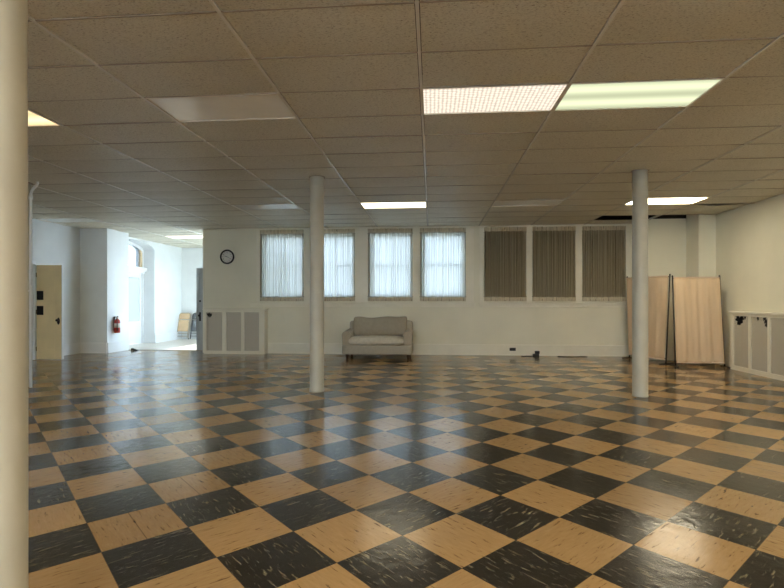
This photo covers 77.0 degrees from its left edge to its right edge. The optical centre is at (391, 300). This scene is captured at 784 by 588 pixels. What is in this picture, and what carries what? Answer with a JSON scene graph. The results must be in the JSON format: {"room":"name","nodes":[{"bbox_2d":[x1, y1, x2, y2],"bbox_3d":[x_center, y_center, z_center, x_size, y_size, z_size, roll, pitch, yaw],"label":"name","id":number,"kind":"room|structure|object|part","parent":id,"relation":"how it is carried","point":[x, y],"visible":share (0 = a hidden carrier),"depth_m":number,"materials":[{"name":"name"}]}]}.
{"room":"event hall","nodes":[
{"label":"event hall","id":0,"kind":"room"},
{"bbox_2d":[32,219,79,359],"bbox_3d":[-9.082,-0.533,2.657,0.430,4.100,20.250,0,0,5],"label":"wall","id":1,"kind":"structure","parent":0,"point":[52,243],"depth_m":12.19,"materials":[{"name":"paint"}]},
{"bbox_2d":[36,265,63,359],"bbox_3d":[-7.862,0.272,11.273,0.643,2.166,0.132,0,0,5],"label":"door","id":2,"kind":"structure","parent":1,"relation":"in","point":[50,278],"depth_m":11.28,"materials":[{"name":"yellow paint"}]},
{"bbox_2d":[37,291,42,299],"bbox_3d":[-8.075,-0.111,11.297,0.160,0.207,0.006,0,0,5],"label":"door sign","id":3,"kind":"object","parent":2,"relation":"attached to","point":[39,293],"visible":1,"depth_m":11.29,"materials":[{"name":"black plastic"}]},
{"bbox_2d":[37,306,42,314],"bbox_3d":[-8.075,0.234,11.297,0.160,0.207,0.006,0,0,5],"label":"door sign","id":4,"kind":"object","parent":2,"relation":"attached to","point":[39,308],"visible":1,"depth_m":11.29,"materials":[{"name":"black plastic"}]},
{"bbox_2d":[64,340,129,355],"bbox_3d":[-8.443,1.229,3.158,0.764,0.273,20.950,0,0,5],"label":"baseboard","id":5,"kind":"structure","parent":1,"relation":"attached to","point":[74,348],"depth_m":12.68,"materials":[{"name":"paint"}]},
{"bbox_2d":[80,228,128,342],"bbox_3d":[-7.845,-0.533,13.167,1.100,4.100,0.900,0,0,5],"label":"wall","id":6,"kind":"structure","parent":0,"point":[104,252],"depth_m":12.72,"materials":[{"name":"paint"}]},
{"bbox_2d":[114,316,119,332],"bbox_3d":[-7.235,0.637,12.930,0.162,0.440,0.183,0,0,5],"label":"fire extinguisher","id":7,"kind":"object","parent":6,"relation":"attached to","point":[117,321],"visible":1,"depth_m":12.89,"materials":[{"name":"metal"}]},
{"bbox_2d":[129,221,181,342],"bbox_3d":[-7.895,-0.533,15.554,0.620,4.100,3.850,0,0,5],"label":"wall","id":8,"kind":"structure","parent":0,"point":[163,263],"depth_m":16.11,"materials":[{"name":"paint"}]},
{"bbox_2d":[129,241,146,344],"bbox_3d":[-8.016,-0.220,14.736,0.230,3.166,2.000,0,0,5],"label":"door","id":9,"kind":"structure","parent":8,"relation":"in","point":[137,270],"depth_m":15.41,"materials":[{"name":"paint"}]},
{"bbox_3d":[-8.033,-0.028,15.216,0.008,1.360,0.725,0,0,5],"label":"pane","id":10,"kind":"part","parent":9,"relation":"part of","materials":[{"name":"clear glass"}]},
{"bbox_3d":[-8.071,-1.380,14.740,0.008,0.693,1.880,0,0,5],"label":"fanlight pane","id":11,"kind":"part","parent":9,"relation":"part of","materials":[{"name":"clear glass"}]},
{"bbox_2d":[182,247,202,330],"bbox_3d":[-5.715,-0.533,17.411,4.670,4.100,0.300,0,0,5],"label":"wall","id":12,"kind":"structure","parent":0,"point":[192,258],"depth_m":17.37,"materials":[{"name":"paint"}]},
{"bbox_2d":[155,331,195,342],"bbox_3d":[-5.611,1.229,16.399,3.800,0.273,1.700,0,0,5],"label":"baseboard","id":13,"kind":"structure","parent":12,"relation":"attached to","point":[171,336],"depth_m":16.81,"materials":[{"name":"paint"}]},
{"bbox_2d":[28,339,783,587],"bbox_3d":[-1.145,1.440,4.506,15.600,0.154,25.200,0,0,5],"label":"floor","id":14,"kind":"structure","parent":0,"point":[147,468],"depth_m":3.91,"materials":[{"name":"tile"}]},
{"bbox_2d":[0,0,27,587],"bbox_3d":[-1.584,-0.394,1.952,0.267,3.521,0.267,0,0,35],"label":"column","id":15,"kind":"structure","parent":14,"relation":"on","point":[13,13],"depth_m":1.92,"materials":[{"name":"paint"}]},
{"bbox_2d":[28,182,32,386],"bbox_3d":[-5.829,-0.394,7.769,0.267,3.521,0.267,0,0,35],"label":"column","id":16,"kind":"structure","parent":14,"relation":"on","point":[29,183],"depth_m":7.75,"materials":[{"name":"paint"}]},
{"bbox_2d":[28,181,38,387],"bbox_3d":[-5.624,-0.244,7.693,0.221,3.220,0.058,0,0,5],"label":"conduit pipe","id":17,"kind":"object","parent":16,"relation":"attached to","point":[35,186],"visible":0.96,"depth_m":7.68,"materials":[{"name":"metal"}]},
{"bbox_2d":[177,313,190,338],"bbox_3d":[-7.253,0.896,17.133,0.482,0.912,0.228,0,0,7],"label":"folding chair","id":18,"kind":"object","parent":14,"relation":"on","point":[183,325],"visible":1,"depth_m":17.12,"materials":[{"name":"beige metal"}]},
{"bbox_3d":[-7.255,0.886,17.123,0.380,0.387,0.096,0,0,7],"label":"seat","id":19,"kind":"part","parent":18,"relation":"part of","materials":[{"name":"beige metal"}]},
{"bbox_3d":[-7.244,0.564,17.208,0.370,0.196,0.054,0,0,7],"label":"backrest","id":20,"kind":"part","parent":18,"relation":"part of","materials":[{"name":"beige metal"}]},
{"bbox_2d":[190,313,195,338],"bbox_3d":[-6.787,0.896,17.175,0.482,0.912,0.228,0,0,2],"label":"folding chair","id":21,"kind":"object","parent":14,"relation":"on","point":[193,324],"visible":0.45,"depth_m":17.17,"materials":[{"name":"grey metal"}]},
{"bbox_3d":[-6.787,0.886,17.165,0.380,0.387,0.096,0,0,2],"label":"seat","id":22,"kind":"part","parent":21,"relation":"part of","materials":[{"name":"grey metal"}]},
{"bbox_2d":[202,309,268,353],"bbox_3d":[-3.998,0.792,12.599,1.640,1.150,0.270,0,0,5],"label":"radiator cover","id":23,"kind":"object","parent":14,"relation":"on","point":[226,331],"visible":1,"depth_m":12.51,"materials":[{"name":"metal"}]},
{"bbox_2d":[207,312,221,350],"bbox_3d":[-4.524,0.794,12.555,0.440,0.995,0.001,0,0,5],"label":"grille","id":24,"kind":"object","parent":23,"relation":"attached to","point":[213,314],"depth_m":12.55,"materials":[{"name":"grey metal"}]},
{"bbox_3d":[-3.996,0.812,12.624,1.536,1.070,0.211,0,0,5],"label":"panel","id":25,"kind":"part","parent":23,"relation":"part of","materials":[{"name":"grey metal"}]},
{"bbox_2d":[227,312,240,350],"bbox_3d":[-4.015,0.794,12.514,0.410,0.995,0.001,0,0,5],"label":"grille","id":26,"kind":"object","parent":23,"relation":"attached to","point":[229,314],"depth_m":12.51,"materials":[{"name":"grey metal"}]},
{"bbox_2d":[245,312,258,350],"bbox_3d":[-3.549,0.794,12.477,0.405,0.995,0.001,0,0,5],"label":"grille","id":27,"kind":"object","parent":23,"relation":"attached to","point":[253,313],"depth_m":12.48,"materials":[{"name":"grey metal"}]},
{"bbox_2d":[309,175,324,392],"bbox_3d":[-1.127,-0.394,7.393,0.246,3.521,0.246,0,0,35],"label":"column","id":28,"kind":"structure","parent":14,"relation":"on","point":[316,181],"depth_m":7.30,"materials":[{"name":"paint"}]},
{"bbox_2d":[342,316,412,359],"bbox_3d":[-0.323,0.876,11.733,1.637,0.981,0.862,0,0,5],"label":"sofa","id":29,"kind":"object","parent":14,"relation":"on","point":[387,335],"visible":1,"depth_m":11.42,"materials":[{"name":"fabric"}]},
{"bbox_3d":[-1.034,0.864,11.790,0.209,0.365,0.740,0,0,5],"label":"arm","id":30,"kind":"part","parent":29,"relation":"part of","materials":[{"name":"fabric"}]},
{"bbox_2d":[349,335,403,344],"bbox_3d":[-0.355,0.946,11.646,1.345,0.236,0.649,0,0,5],"label":"seat cushion","id":31,"kind":"object","parent":29,"relation":"on","point":[353,339],"depth_m":11.36,"materials":[{"name":"fabric"}]},
{"bbox_2d":[353,316,406,335],"bbox_3d":[-0.283,0.624,11.861,1.290,0.476,0.222,0,0,5],"label":"cushion","id":32,"kind":"object","parent":29,"relation":"on","point":[387,325],"depth_m":11.78,"materials":[{"name":"fabric"}]},
{"bbox_3d":[-0.259,0.774,12.029,1.539,0.591,0.266,0,0,5],"label":"backrest","id":33,"kind":"part","parent":29,"relation":"part of","materials":[{"name":"fabric"}]},
{"bbox_3d":[0.387,0.864,11.676,0.209,0.365,0.740,0,0,5],"label":"arm","id":34,"kind":"part","parent":29,"relation":"part of","materials":[{"name":"fabric"}]},
{"bbox_2d":[532,351,539,356],"bbox_3d":[3.369,1.302,12.005,0.446,0.130,0.109,0,0,5],"label":"junction box","id":35,"kind":"object","parent":14,"relation":"on","point":[537,353],"visible":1,"depth_m":11.96,"materials":[{"name":"black plastic"}]},
{"bbox_2d":[631,169,648,397],"bbox_3d":[3.538,-0.394,7.020,0.241,3.521,0.241,0,0,35],"label":"column","id":36,"kind":"structure","parent":14,"relation":"on","point":[639,176],"depth_m":6.93,"materials":[{"name":"paint"}]},
{"bbox_2d":[622,274,673,364],"bbox_3d":[5.721,0.401,11.056,0.374,1.928,1.200,0,0,-12],"label":"screen","id":37,"kind":"object","parent":14,"relation":"on","point":[658,289],"visible":0.52,"depth_m":10.76,"materials":[{"name":"fabric"}]},
{"bbox_2d":[670,275,729,367],"bbox_3d":[6.328,0.423,10.124,1.006,1.884,0.374,0,0,7],"label":"screen","id":38,"kind":"object","parent":14,"relation":"on","point":[698,317],"visible":1,"depth_m":10.16,"materials":[{"name":"fabric"}]},
{"bbox_2d":[728,311,783,380],"bbox_3d":[6.671,0.792,7.843,0.240,1.150,3.960,0,0,5],"label":"radiator cover","id":39,"kind":"object","parent":14,"relation":"on","point":[756,338],"visible":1,"depth_m":9.07,"materials":[{"name":"metal"}]},
{"bbox_2d":[734,316,747,367],"bbox_3d":[6.731,0.794,9.474,0.001,0.995,0.480,0,0,5],"label":"grille","id":40,"kind":"object","parent":39,"relation":"attached to","point":[740,328],"depth_m":9.48,"materials":[{"name":"beige metal"}]},
{"bbox_2d":[752,317,766,371],"bbox_3d":[6.688,0.794,8.945,0.001,0.995,0.480,0,0,5],"label":"grille","id":41,"kind":"object","parent":39,"relation":"attached to","point":[762,322],"depth_m":8.96,"materials":[{"name":"beige metal"}]},
{"bbox_2d":[771,318,783,375],"bbox_3d":[6.646,0.794,8.417,0.001,0.995,0.480,0,0,5],"label":"grille","id":42,"kind":"object","parent":39,"relation":"attached to","point":[774,359],"depth_m":8.50,"materials":[{"name":"grey metal"}]},
{"bbox_2d":[28,0,783,247],"bbox_3d":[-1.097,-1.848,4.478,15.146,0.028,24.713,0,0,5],"label":"ceiling","id":43,"kind":"structure","parent":0,"point":[488,25],"depth_m":4.91,"materials":[{"name":"tile"}]},
{"bbox_2d":[28,110,60,126],"bbox_3d":[-4.151,-1.911,4.967,1.258,0.126,0.608,0,0,5],"label":"ceiling light","id":44,"kind":"object","parent":43,"relation":"attached to","point":[34,120],"visible":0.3,"depth_m":5.12,"materials":[{"name":"white plastic"}]},
{"bbox_2d":[38,218,105,222],"bbox_3d":[-7.453,-1.911,11.455,1.258,0.126,0.608,0,0,5],"label":"ceiling light","id":45,"kind":"object","parent":43,"relation":"attached to","point":[62,220],"visible":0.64,"depth_m":11.48,"materials":[{"name":"white plastic"}]},
{"bbox_2d":[165,235,202,238],"bbox_3d":[-5.940,-1.911,14.446,1.258,0.126,0.608,0,0,5],"label":"ceiling light","id":46,"kind":"object","parent":43,"relation":"attached to","point":[177,236],"visible":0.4,"depth_m":14.59,"materials":[{"name":"white plastic"}]},
{"bbox_2d":[167,236,202,237],"bbox_3d":[-5.940,-1.864,14.446,1.238,0.008,0.592,0,0,5],"label":"diffuser","id":47,"kind":"object","parent":46,"relation":"attached to","point":[167,236],"depth_m":14.36,"materials":[{"name":"white plastic"}]},
{"bbox_2d":[145,94,296,121],"bbox_3d":[-1.619,-1.911,4.765,1.258,0.126,0.608,0,0,5],"label":"ceiling light","id":48,"kind":"object","parent":43,"relation":"attached to","point":[253,106],"visible":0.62,"depth_m":4.75,"materials":[{"name":"white plastic"}]},
{"bbox_2d":[231,204,301,210],"bbox_3d":[-2.489,-1.911,9.813,1.258,0.126,0.608,0,0,5],"label":"ceiling light","id":49,"kind":"object","parent":43,"relation":"attached to","point":[256,207],"visible":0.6,"depth_m":9.87,"materials":[{"name":"white plastic"}]},
{"bbox_2d":[360,195,426,208],"bbox_3d":[0.042,-1.911,9.611,1.258,0.126,0.608,0,0,5],"label":"ceiling light","id":50,"kind":"object","parent":43,"relation":"attached to","point":[382,205],"visible":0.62,"depth_m":9.66,"materials":[{"name":"white plastic"}]},
{"bbox_3d":[0.042,-1.876,9.611,1.258,0.056,0.608,0,0,5],"label":"frame","id":51,"kind":"part","parent":50,"relation":"part of","materials":[{"name":"white plastic"}]},
{"bbox_2d":[361,202,425,207],"bbox_3d":[0.042,-1.864,9.611,1.238,0.008,0.592,0,0,5],"label":"diffuser","id":52,"kind":"object","parent":50,"relation":"attached to","point":[382,204],"depth_m":9.67,"materials":[{"name":"white plastic"}]},
{"bbox_2d":[28,0,783,245],"bbox_3d":[-1.137,-1.856,4.415,15.230,0.008,23.587,0,0,5],"label":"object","id":53,"kind":"structure","parent":43,"relation":"attached to","point":[434,1],"depth_m":5.19,"materials":[{"name":"white metal"}]},
{"bbox_2d":[28,0,783,245],"bbox_3d":[-1.640,-1.866,4.505,13.991,0.036,24.680,0,0,5],"label":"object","id":54,"kind":"structure","parent":43,"relation":"attached to","point":[213,3],"depth_m":5.24,"materials":[{"name":"white metal"}]},
{"bbox_2d":[422,75,568,114],"bbox_3d":[0.912,-1.911,4.562,1.258,0.126,0.608,0,0,5],"label":"ceiling light","id":55,"kind":"object","parent":43,"relation":"attached to","point":[516,98],"visible":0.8,"depth_m":4.56,"materials":[{"name":"white plastic"}]},
{"bbox_2d":[492,199,563,206],"bbox_3d":[2.573,-1.911,9.409,1.258,0.126,0.608,0,0,5],"label":"ceiling light","id":56,"kind":"object","parent":43,"relation":"attached to","point":[508,203],"visible":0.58,"depth_m":9.46,"materials":[{"name":"white plastic"}]},
{"bbox_2d":[554,78,723,110],"bbox_3d":[2.178,-1.911,4.461,1.258,0.126,0.608,0,0,5],"label":"ceiling light","id":57,"kind":"object","parent":43,"relation":"attached to","point":[663,93],"visible":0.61,"depth_m":4.45,"materials":[{"name":"white plastic"}]},
{"bbox_2d":[625,197,708,204],"bbox_3d":[5.105,-1.911,9.206,1.258,0.126,0.608,0,0,5],"label":"ceiling light","id":58,"kind":"object","parent":43,"relation":"attached to","point":[651,201],"visible":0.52,"depth_m":9.18,"materials":[{"name":"white plastic"}]},
{"bbox_2d":[628,198,703,203],"bbox_3d":[5.105,-1.864,9.206,1.238,0.008,0.592,0,0,5],"label":"diffuser","id":59,"kind":"object","parent":58,"relation":"attached to","point":[650,200],"depth_m":9.18,"materials":[{"name":"white plastic"}]},
{"bbox_2d":[204,224,631,344],"bbox_3d":[1.273,-0.174,12.468,12.350,3.381,0.300,0,0,5],"label":"wall","id":60,"kind":"structure","parent":0,"point":[233,285],"depth_m":12.33,"materials":[{"name":"paint"}]},
{"bbox_2d":[196,268,202,349],"bbox_3d":[-4.896,0.239,13.248,0.800,2.223,0.132,0,0,7],"label":"door","id":61,"kind":"structure","parent":60,"relation":"in","point":[199,271],"depth_m":13.30,"materials":[{"name":"grey paint"}]},
{"bbox_2d":[203,230,203,352],"bbox_3d":[-4.892,-0.233,12.960,0.030,3.200,0.322,0,0,5],"label":"trim","id":62,"kind":"structure","parent":60,"relation":"attached to","point":[203,230],"depth_m":12.80,"materials":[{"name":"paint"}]},
{"bbox_2d":[220,250,233,263],"bbox_3d":[-4.268,-1.123,12.738,0.380,0.380,0.046,0,0,5],"label":"wall clock","id":63,"kind":"object","parent":60,"relation":"attached to","point":[226,256],"visible":1,"depth_m":12.73,"materials":[{"name":"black plastic"}]},
{"bbox_2d":[260,229,303,300],"bbox_3d":[-2.822,-0.891,12.605,1.159,1.827,0.053,0,0,5],"label":"curtain","id":64,"kind":"object","parent":60,"relation":"hanging from","point":[281,251],"visible":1,"depth_m":12.60,"materials":[{"name":"fabric"}]},
{"bbox_2d":[324,229,354,300],"bbox_3d":[-1.508,-0.891,12.500,1.164,1.827,0.057,0,0,5],"label":"curtain","id":65,"kind":"object","parent":60,"relation":"hanging from","point":[339,244],"visible":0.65,"depth_m":12.48,"materials":[{"name":"fabric"}]},
{"bbox_2d":[367,228,412,300],"bbox_3d":[-0.048,-0.891,12.383,1.154,1.827,0.061,0,0,5],"label":"curtain","id":66,"kind":"object","parent":60,"relation":"hanging from","point":[390,251],"visible":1,"depth_m":12.38,"materials":[{"name":"fabric"}]},
{"bbox_2d":[248,302,626,307],"bbox_3d":[1.058,0.115,12.293,9.510,0.124,0.087,0,0,5],"label":"trim","id":67,"kind":"structure","parent":60,"relation":"attached to","point":[252,304],"depth_m":12.26,"materials":[{"name":"paint"}]},
{"bbox_2d":[256,224,629,301],"bbox_3d":[1.136,-0.894,12.322,9.300,1.902,0.018,0,0,5],"label":"trim","id":68,"kind":"structure","parent":60,"relation":"attached to","point":[361,236],"depth_m":12.26,"materials":[{"name":"paint"}]},
{"bbox_2d":[420,228,465,300],"bbox_3d":[1.265,-0.891,12.274,1.159,1.827,0.058,0,0,5],"label":"curtain","id":69,"kind":"object","parent":60,"relation":"hanging from","point":[442,250],"visible":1,"depth_m":12.28,"materials":[{"name":"fabric"}]},
{"bbox_2d":[268,343,673,359],"bbox_3d":[1.757,1.229,11.931,9.980,0.273,0.694,0,0,5],"label":"baseboard","id":70,"kind":"structure","parent":60,"relation":"attached to","point":[276,348],"depth_m":12.19,"materials":[{"name":"paint"}]},
{"bbox_2d":[484,227,526,300],"bbox_3d":[2.795,-0.891,12.152,1.049,1.827,0.061,0,0,5],"label":"curtain","id":71,"kind":"object","parent":60,"relation":"hanging from","point":[504,247],"visible":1,"depth_m":12.15,"materials":[{"name":"fabric"}]},
{"bbox_2d":[532,226,575,300],"bbox_3d":[3.969,-0.891,12.061,1.054,1.827,0.055,0,0,5],"label":"curtain","id":72,"kind":"object","parent":60,"relation":"hanging from","point":[553,247],"visible":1,"depth_m":12.06,"materials":[{"name":"fabric"}]},
{"bbox_2d":[582,226,625,300],"bbox_3d":[5.155,-0.891,11.966,1.034,1.827,0.052,0,0,4],"label":"curtain","id":73,"kind":"object","parent":60,"relation":"hanging from","point":[603,247],"visible":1,"depth_m":11.96,"materials":[{"name":"fabric"}]},
{"bbox_2d":[426,202,685,219],"bbox_3d":[1.247,-2.224,12.139,12.350,0.719,0.960,0,0,5],"label":"ceiling","id":74,"kind":"structure","parent":0,"point":[649,216],"depth_m":11.96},
{"bbox_2d":[648,218,685,347],"bbox_3d":[6.269,-0.174,11.587,0.930,3.381,0.660,0,0,5],"label":"wall","id":75,"kind":"structure","parent":0,"point":[666,237],"depth_m":11.25,"materials":[{"name":"paint"}]},
{"bbox_2d":[686,204,715,276],"bbox_3d":[6.896,-0.533,11.276,0.370,4.100,1.180,0,0,5],"label":"column","id":76,"kind":"structure","parent":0,"point":[700,229],"depth_m":10.70,"materials":[{"name":"paint"}]},
{"bbox_2d":[716,179,783,352],"bbox_3d":[6.447,-0.533,1.581,0.300,4.100,20.580,0,0,5],"label":"wall","id":77,"kind":"structure","parent":0,"point":[750,237],"depth_m":9.52,"materials":[{"name":"paint"}]},
{"bbox_2d":[720,352,729,366],"bbox_3d":[6.079,1.229,1.119,0.360,0.273,19.200,0,0,5],"label":"baseboard","id":78,"kind":"structure","parent":77,"relation":"attached to","point":[727,355],"depth_m":10.22,"materials":[{"name":"paint"}]}
]}

